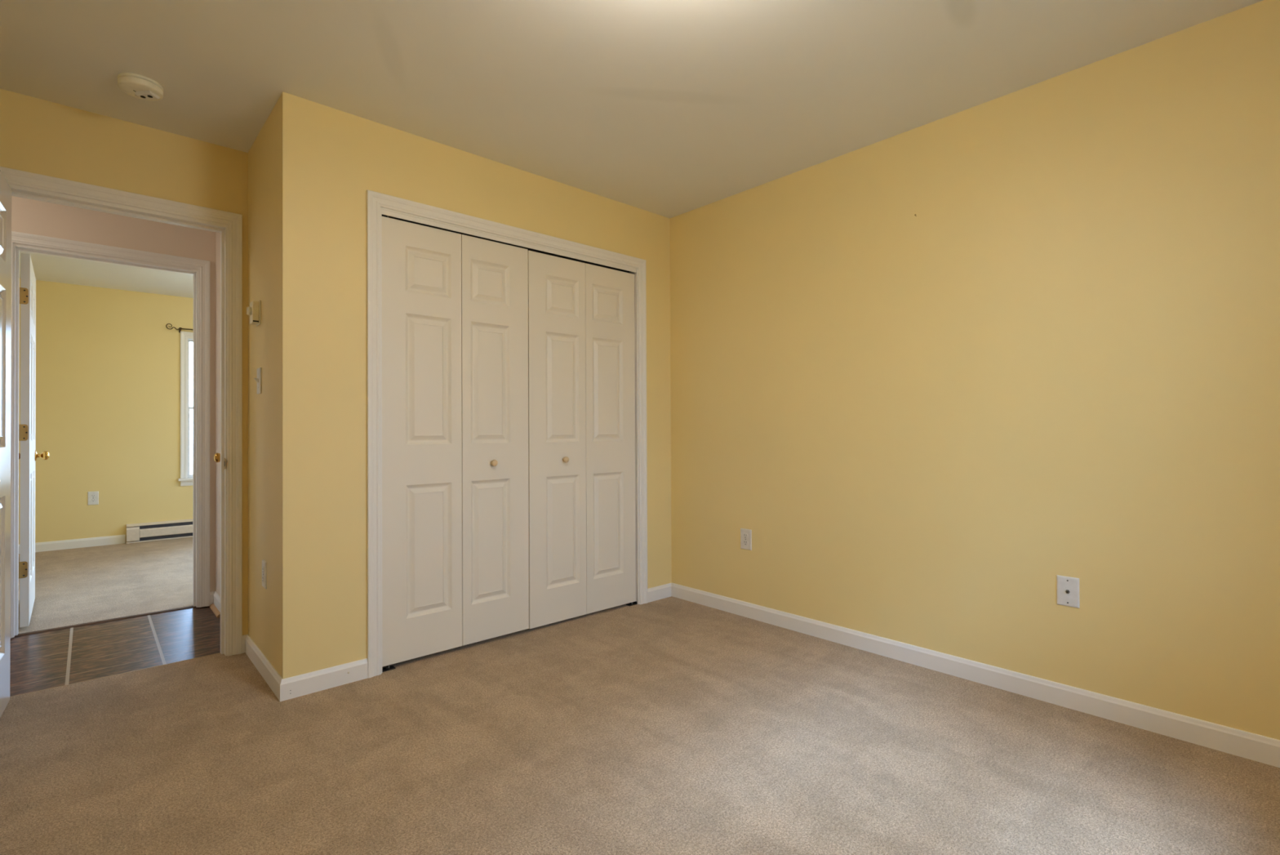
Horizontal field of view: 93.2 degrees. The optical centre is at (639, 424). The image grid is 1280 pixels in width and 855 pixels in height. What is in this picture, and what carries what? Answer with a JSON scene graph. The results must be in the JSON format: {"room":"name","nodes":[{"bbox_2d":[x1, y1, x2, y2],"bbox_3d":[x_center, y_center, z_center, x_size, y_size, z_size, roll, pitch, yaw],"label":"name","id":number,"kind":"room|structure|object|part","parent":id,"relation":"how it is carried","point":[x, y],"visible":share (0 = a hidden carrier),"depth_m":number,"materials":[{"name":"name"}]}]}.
{"room":"empty bedroom","nodes":[
{"label":"empty bedroom","id":0,"kind":"room"},
{"bbox_2d":[18,278,193,544],"bbox_3d":[-4.538,-0.077,6.327,4.050,2.440,0.150,0,-1,-42],"label":"wall","id":1,"kind":"structure","parent":0,"point":[108,360],"depth_m":5.74,"materials":[{"name":"yellow paint"}]},
{"bbox_2d":[18,534,125,553],"bbox_3d":[-5.421,1.099,5.399,1.258,0.083,0.012,0,-1,-42],"label":"baseboard","id":2,"kind":"structure","parent":1,"relation":"attached to","point":[119,539],"depth_m":5.60,"materials":[{"name":"white paint"}]},
{"bbox_2d":[87,491,98,505],"bbox_3d":[-5.129,0.689,5.672,0.077,0.125,0.008,0,-1,-42],"label":"wall outlet","id":3,"kind":"object","parent":1,"relation":"attached to","point":[92,496],"visible":1,"depth_m":5.67,"materials":[{"name":"white plastic"}]},
{"bbox_2d":[126,518,192,543],"bbox_3d":[-4.261,1.053,6.417,1.815,0.180,0.070,0,-1,-42],"label":"baseboard heater","id":4,"kind":"object","parent":1,"relation":"attached to","point":[174,529],"visible":0.3,"depth_m":5.95,"materials":[{"name":"metal"}]},
{"bbox_3d":[-4.261,1.136,6.418,1.815,0.014,0.066,0,-1,-42],"label":"rail","id":5,"kind":"part","parent":4,"relation":"part of","materials":[{"name":"metal"}]},
{"bbox_3d":[-4.264,1.047,6.422,1.815,0.168,0.058,0,-1,-42],"label":"panel","id":6,"kind":"part","parent":4,"relation":"part of","materials":[{"name":"metal"}]},
{"bbox_2d":[165,323,193,332],"bbox_3d":[-4.241,-0.969,6.460,1.304,0.076,0.066,0,-1,-42],"label":"curtain rod","id":7,"kind":"object","parent":1,"relation":"attached to","point":[180,329],"visible":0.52,"depth_m":6.07,"materials":[{"name":"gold metal"}]},
{"bbox_2d":[177,331,193,485],"bbox_3d":[-4.284,-0.162,6.508,1.102,1.566,0.165,0,-1,-42],"label":"window","id":8,"kind":"structure","parent":1,"relation":"in","point":[186,479],"depth_m":6.14,"materials":[{"name":"white paint"}]},
{"bbox_3d":[-4.251,0.556,6.469,1.102,0.023,0.075,0,-1,-42],"label":"sill","id":9,"kind":"part","parent":8,"relation":"part of","materials":[{"name":"white paint"}]},
{"bbox_3d":[-4.297,0.174,6.521,0.938,0.714,0.028,0,-1,-42],"label":"sash","id":10,"kind":"part","parent":8,"relation":"part of","materials":[{"name":"white plastic"}]},
{"bbox_3d":[-4.322,-0.516,6.550,0.938,0.714,0.028,0,-1,-42],"label":"sash","id":11,"kind":"part","parent":8,"relation":"part of","materials":[{"name":"white plastic"}]},
{"bbox_2d":[11,195,215,591],"bbox_3d":[-2.993,-0.105,3.517,5.550,2.440,0.115,0,-1,-42],"label":"wall","id":12,"kind":"structure","parent":0,"point":[32,216],"depth_m":3.51,"materials":[{"name":"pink paint"}]},
{"bbox_2d":[18,253,49,627],"bbox_3d":[-3.603,0.085,3.563,0.165,2.030,0.770,0,-1,-43],"label":"door","id":13,"kind":"structure","parent":12,"relation":"in","point":[28,455],"depth_m":3.30,"materials":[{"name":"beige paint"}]},
{"bbox_3d":[-3.786,0.196,3.830,0.065,0.066,0.066,0,-1,-43],"label":"knob","id":14,"kind":"part","parent":13,"relation":"part of","materials":[{"name":"gold metal"}]},
{"bbox_2d":[14,605,195,636],"bbox_3d":[-3.023,1.117,3.463,0.775,0.010,0.022,0,-1,-42],"label":"trim","id":15,"kind":"structure","parent":12,"relation":"attached to","point":[188,606],"depth_m":3.43,"materials":[{"name":"brown wood"}]},
{"bbox_2d":[10,231,209,638],"bbox_3d":[-3.034,0.052,3.478,0.905,2.126,0.148,0,-1,-42],"label":"door frame","id":16,"kind":"structure","parent":12,"relation":"attached to","point":[20,242],"depth_m":3.63,"materials":[{"name":"white paint"}]},
{"bbox_2d":[209,591,214,604],"bbox_3d":[-2.641,1.073,3.737,0.029,0.083,0.012,0,-1,-42],"label":"baseboard","id":17,"kind":"structure","parent":12,"relation":"attached to","point":[211,593],"depth_m":3.73,"materials":[{"name":"white paint"}]},
{"bbox_2d":[9,652,220,697],"bbox_3d":[-2.302,1.109,2.682,0.754,0.009,0.005,0,-1,-42],"label":"trim","id":18,"kind":"structure","parent":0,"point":[220,652],"depth_m":2.66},
{"bbox_2d":[0,88,248,635],"bbox_3d":[-2.266,-0.115,2.720,5.550,2.440,0.115,0,-1,-42],"label":"wall","id":19,"kind":"structure","parent":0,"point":[37,135],"depth_m":2.69,"materials":[{"name":"yellow paint"}]},
{"bbox_2d":[242,634,246,653],"bbox_3d":[-1.919,1.064,2.937,0.025,0.083,0.012,0,-1,-42],"label":"baseboard","id":20,"kind":"structure","parent":19,"relation":"attached to","point":[245,635],"depth_m":2.93,"materials":[{"name":"white paint"}]},
{"bbox_2d":[213,452,220,462],"bbox_3d":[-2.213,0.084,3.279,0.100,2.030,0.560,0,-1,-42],"label":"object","id":21,"kind":"structure","parent":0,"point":[217,455],"depth_m":3.42,"materials":[{"name":"gold metal"}]},
{"bbox_2d":[215,93,283,679],"bbox_3d":[-1.999,-0.113,3.127,0.108,2.440,1.800,0,-1,-42],"label":"wall","id":22,"kind":"structure","parent":0,"point":[265,153],"depth_m":2.67,"materials":[{"name":"yellow paint"}]},
{"bbox_2d":[0,169,11,717],"bbox_3d":[-2.286,0.073,2.108,0.165,2.032,0.768,0,-1,-39],"label":"door","id":23,"kind":"structure","parent":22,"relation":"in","point":[5,189],"depth_m":2.32,"materials":[{"name":"white paint"}]},
{"bbox_2d":[0,166,242,656],"bbox_3d":[-2.303,0.042,2.686,0.884,2.126,0.148,0,-1,-42],"label":"door frame","id":24,"kind":"structure","parent":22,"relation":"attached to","point":[26,184],"depth_m":2.90,"materials":[{"name":"white paint"}]},
{"bbox_3d":[-1.991,0.188,2.902,0.002,0.056,0.046,0,-1,-42],"label":"strike plate","id":25,"kind":"part","parent":24,"relation":"part of","materials":[{"name":"gold metal"}]},
{"bbox_2d":[209,603,220,617],"bbox_3d":[-2.544,1.111,3.621,0.019,0.019,0.287,0,-1,-42],"label":"trim","id":26,"kind":"structure","parent":22,"relation":"attached to","point":[213,607],"depth_m":3.60,"materials":[{"name":"brown wood"}]},
{"bbox_2d":[213,591,220,612],"bbox_3d":[-2.537,1.072,3.636,0.012,0.083,0.302,0,-1,-42],"label":"baseboard","id":27,"kind":"structure","parent":22,"relation":"attached to","point":[216,598],"depth_m":3.63,"materials":[{"name":"white paint"}]},
{"bbox_2d":[246,300,261,325],"bbox_3d":[-1.758,-0.508,2.747,0.049,0.107,0.077,0,-1,-42],"label":"thermostat","id":28,"kind":"object","parent":22,"relation":"attached to","point":[254,310],"visible":1,"depth_m":2.73,"materials":[{"name":"beige plastic"}]},
{"bbox_3d":[-1.742,-0.508,2.762,0.006,0.107,0.077,0,-1,-42],"label":"plate","id":29,"kind":"part","parent":28,"relation":"part of","materials":[{"name":"beige plastic"}]},
{"bbox_2d":[253,367,261,394],"bbox_3d":[-1.736,-0.199,2.742,0.022,0.117,0.072,0,-1,-42],"label":"light switch","id":30,"kind":"object","parent":22,"relation":"attached to","point":[258,380],"visible":1,"depth_m":2.73,"materials":[{"name":"white plastic"}]},
{"bbox_3d":[-1.730,-0.199,2.748,0.006,0.117,0.072,0,-1,-42],"label":"plate","id":31,"kind":"part","parent":30,"relation":"part of","materials":[{"name":"white plastic"}]},
{"bbox_2d":[244,634,282,701],"bbox_3d":[-1.671,1.061,2.675,0.012,0.083,0.734,0,-1,-42],"label":"baseboard","id":32,"kind":"structure","parent":22,"relation":"attached to","point":[273,678],"depth_m":2.63,"materials":[{"name":"white paint"}]},
{"bbox_2d":[262,559,266,588],"bbox_3d":[-1.657,0.659,2.664,0.008,0.117,0.074,0,-1,-42],"label":"wall outlet","id":33,"kind":"object","parent":22,"relation":"attached to","point":[264,562],"visible":1,"depth_m":2.65,"materials":[{"name":"white plastic"}]},
{"bbox_2d":[282,91,671,678],"bbox_3d":[-0.651,-0.118,3.206,2.207,2.440,0.100,0,-1,-42],"label":"wall","id":34,"kind":"structure","parent":0,"point":[331,157],"depth_m":2.59,"materials":[{"name":"yellow paint"}]},
{"bbox_2d":[280,657,368,701],"bbox_3d":[-1.309,1.058,2.516,0.334,0.083,0.013,0,-1,-42],"label":"baseboard","id":35,"kind":"structure","parent":34,"relation":"attached to","point":[294,686],"depth_m":2.51,"materials":[{"name":"white paint"}]},
{"bbox_2d":[382,215,528,669],"bbox_3d":[-0.873,0.072,2.954,0.757,2.057,0.066,0,-1,-42],"label":"door","id":36,"kind":"structure","parent":34,"relation":"in","point":[455,493],"depth_m":2.92,"materials":[{"name":"beige paint"}]},
{"bbox_3d":[-0.737,0.193,3.053,0.033,0.033,0.032,0,-1,-42],"label":"knob","id":37,"kind":"part","parent":36,"relation":"part of","materials":[{"name":"brown wood"}]},
{"bbox_2d":[366,189,647,678],"bbox_3d":[-0.609,0.039,3.231,1.660,2.125,0.116,0,-1,-42],"label":"door frame","id":38,"kind":"structure","parent":34,"relation":"attached to","point":[379,205],"depth_m":2.77,"materials":[{"name":"white paint"}]},
{"bbox_2d":[528,249,635,628],"bbox_3d":[-0.310,0.073,3.467,0.756,2.057,0.066,0,-1,-42],"label":"door","id":39,"kind":"structure","parent":34,"relation":"in","point":[581,331],"depth_m":3.44,"materials":[{"name":"beige paint"}]},
{"bbox_3d":[-0.412,0.194,3.349,0.033,0.033,0.032,0,-1,-42],"label":"knob","id":40,"kind":"part","parent":39,"relation":"part of","materials":[{"name":"brown wood"}]},
{"bbox_2d":[647,582,671,602],"bbox_3d":[0.125,1.061,3.823,0.224,0.083,0.012,0,-1,-42],"label":"baseboard","id":41,"kind":"structure","parent":34,"relation":"attached to","point":[663,591],"depth_m":3.81,"materials":[{"name":"white paint"}]},
{"bbox_2d":[0,0,1262,297],"bbox_3d":[-2.303,-1.365,2.696,5.660,0.060,8.570,0,-1,-42],"label":"ceiling","id":42,"kind":"structure","parent":0,"point":[669,108],"depth_m":2.28,"materials":[{"name":"paint"}]},
{"bbox_2d":[117,72,163,101],"bbox_3d":[-1.956,-1.314,2.369,0.140,0.049,0.140,0,-1,-42],"label":"smoke detector","id":43,"kind":"object","parent":42,"relation":"attached to","point":[138,86],"visible":1,"depth_m":2.34,"materials":[{"name":"beige plastic"}]},
{"bbox_3d":[-1.956,-1.334,2.369,0.140,0.009,0.140,0,-1,-42],"label":"plate","id":44,"kind":"part","parent":43,"relation":"part of","materials":[{"name":"beige plastic"}]},
{"bbox_2d":[0,537,1279,854],"bbox_3d":[-2.258,1.135,2.708,5.550,0.060,8.550,0,-1,-42],"label":"floor","id":45,"kind":"structure","parent":0,"point":[671,725],"depth_m":2.01,"materials":[{"name":"beige carpet"}]},
{"bbox_2d":[382,665,395,671],"bbox_3d":[-1.136,1.092,2.719,0.061,0.016,0.034,0,-1,-42],"label":"pivot bracket","id":46,"kind":"object","parent":45,"relation":"on","point":[392,667],"visible":0.88,"depth_m":2.71,"materials":[{"name":"metal"}]},
{"bbox_2d":[626,600,636,605],"bbox_3d":[-0.052,1.095,3.706,0.061,0.016,0.034,0,-1,-42],"label":"pivot bracket","id":47,"kind":"object","parent":45,"relation":"on","point":[635,602],"visible":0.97,"depth_m":3.70,"materials":[{"name":"metal"}]},
{"bbox_2d":[669,0,1279,739],"bbox_3d":[1.190,-0.129,2.936,0.150,2.440,4.222,0,-1,-42],"label":"wall","id":48,"kind":"structure","parent":0,"point":[1066,362],"depth_m":2.41,"materials":[{"name":"yellow paint"}]},
{"bbox_2d":[740,528,751,550],"bbox_3d":[0.605,0.655,3.459,0.008,0.117,0.077,0,-1,-42],"label":"wall outlet","id":49,"kind":"object","parent":48,"relation":"attached to","point":[745,534],"visible":1,"depth_m":3.45,"materials":[{"name":"white plastic"}]},
{"bbox_2d":[742,539,747,545],"bbox_3d":[0.603,0.675,3.457,0.002,0.029,0.034,0,-1,-42],"label":"receptacle","id":50,"kind":"object","parent":49,"relation":"attached to","point":[744,541],"depth_m":3.46,"materials":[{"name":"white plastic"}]},
{"bbox_2d":[742,533,747,538],"bbox_3d":[0.603,0.636,3.457,0.002,0.029,0.034,0,-1,-42],"label":"receptacle","id":51,"kind":"object","parent":49,"relation":"attached to","point":[744,535],"depth_m":3.46,"materials":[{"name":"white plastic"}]},
{"bbox_2d":[671,582,1279,767],"bbox_3d":[1.328,1.047,2.661,0.012,0.083,3.349,0,-1,-42],"label":"baseboard","id":52,"kind":"structure","parent":48,"relation":"attached to","point":[1252,746],"depth_m":2.41,"materials":[{"name":"white paint"}]},
{"bbox_2d":[1056,574,1079,608],"bbox_3d":[1.639,0.641,2.318,0.016,0.114,0.072,0,-1,-42],"label":"cable plate","id":53,"kind":"object","parent":48,"relation":"attached to","point":[1068,587],"visible":1,"depth_m":2.32,"materials":[{"name":"white plastic"}]}
]}

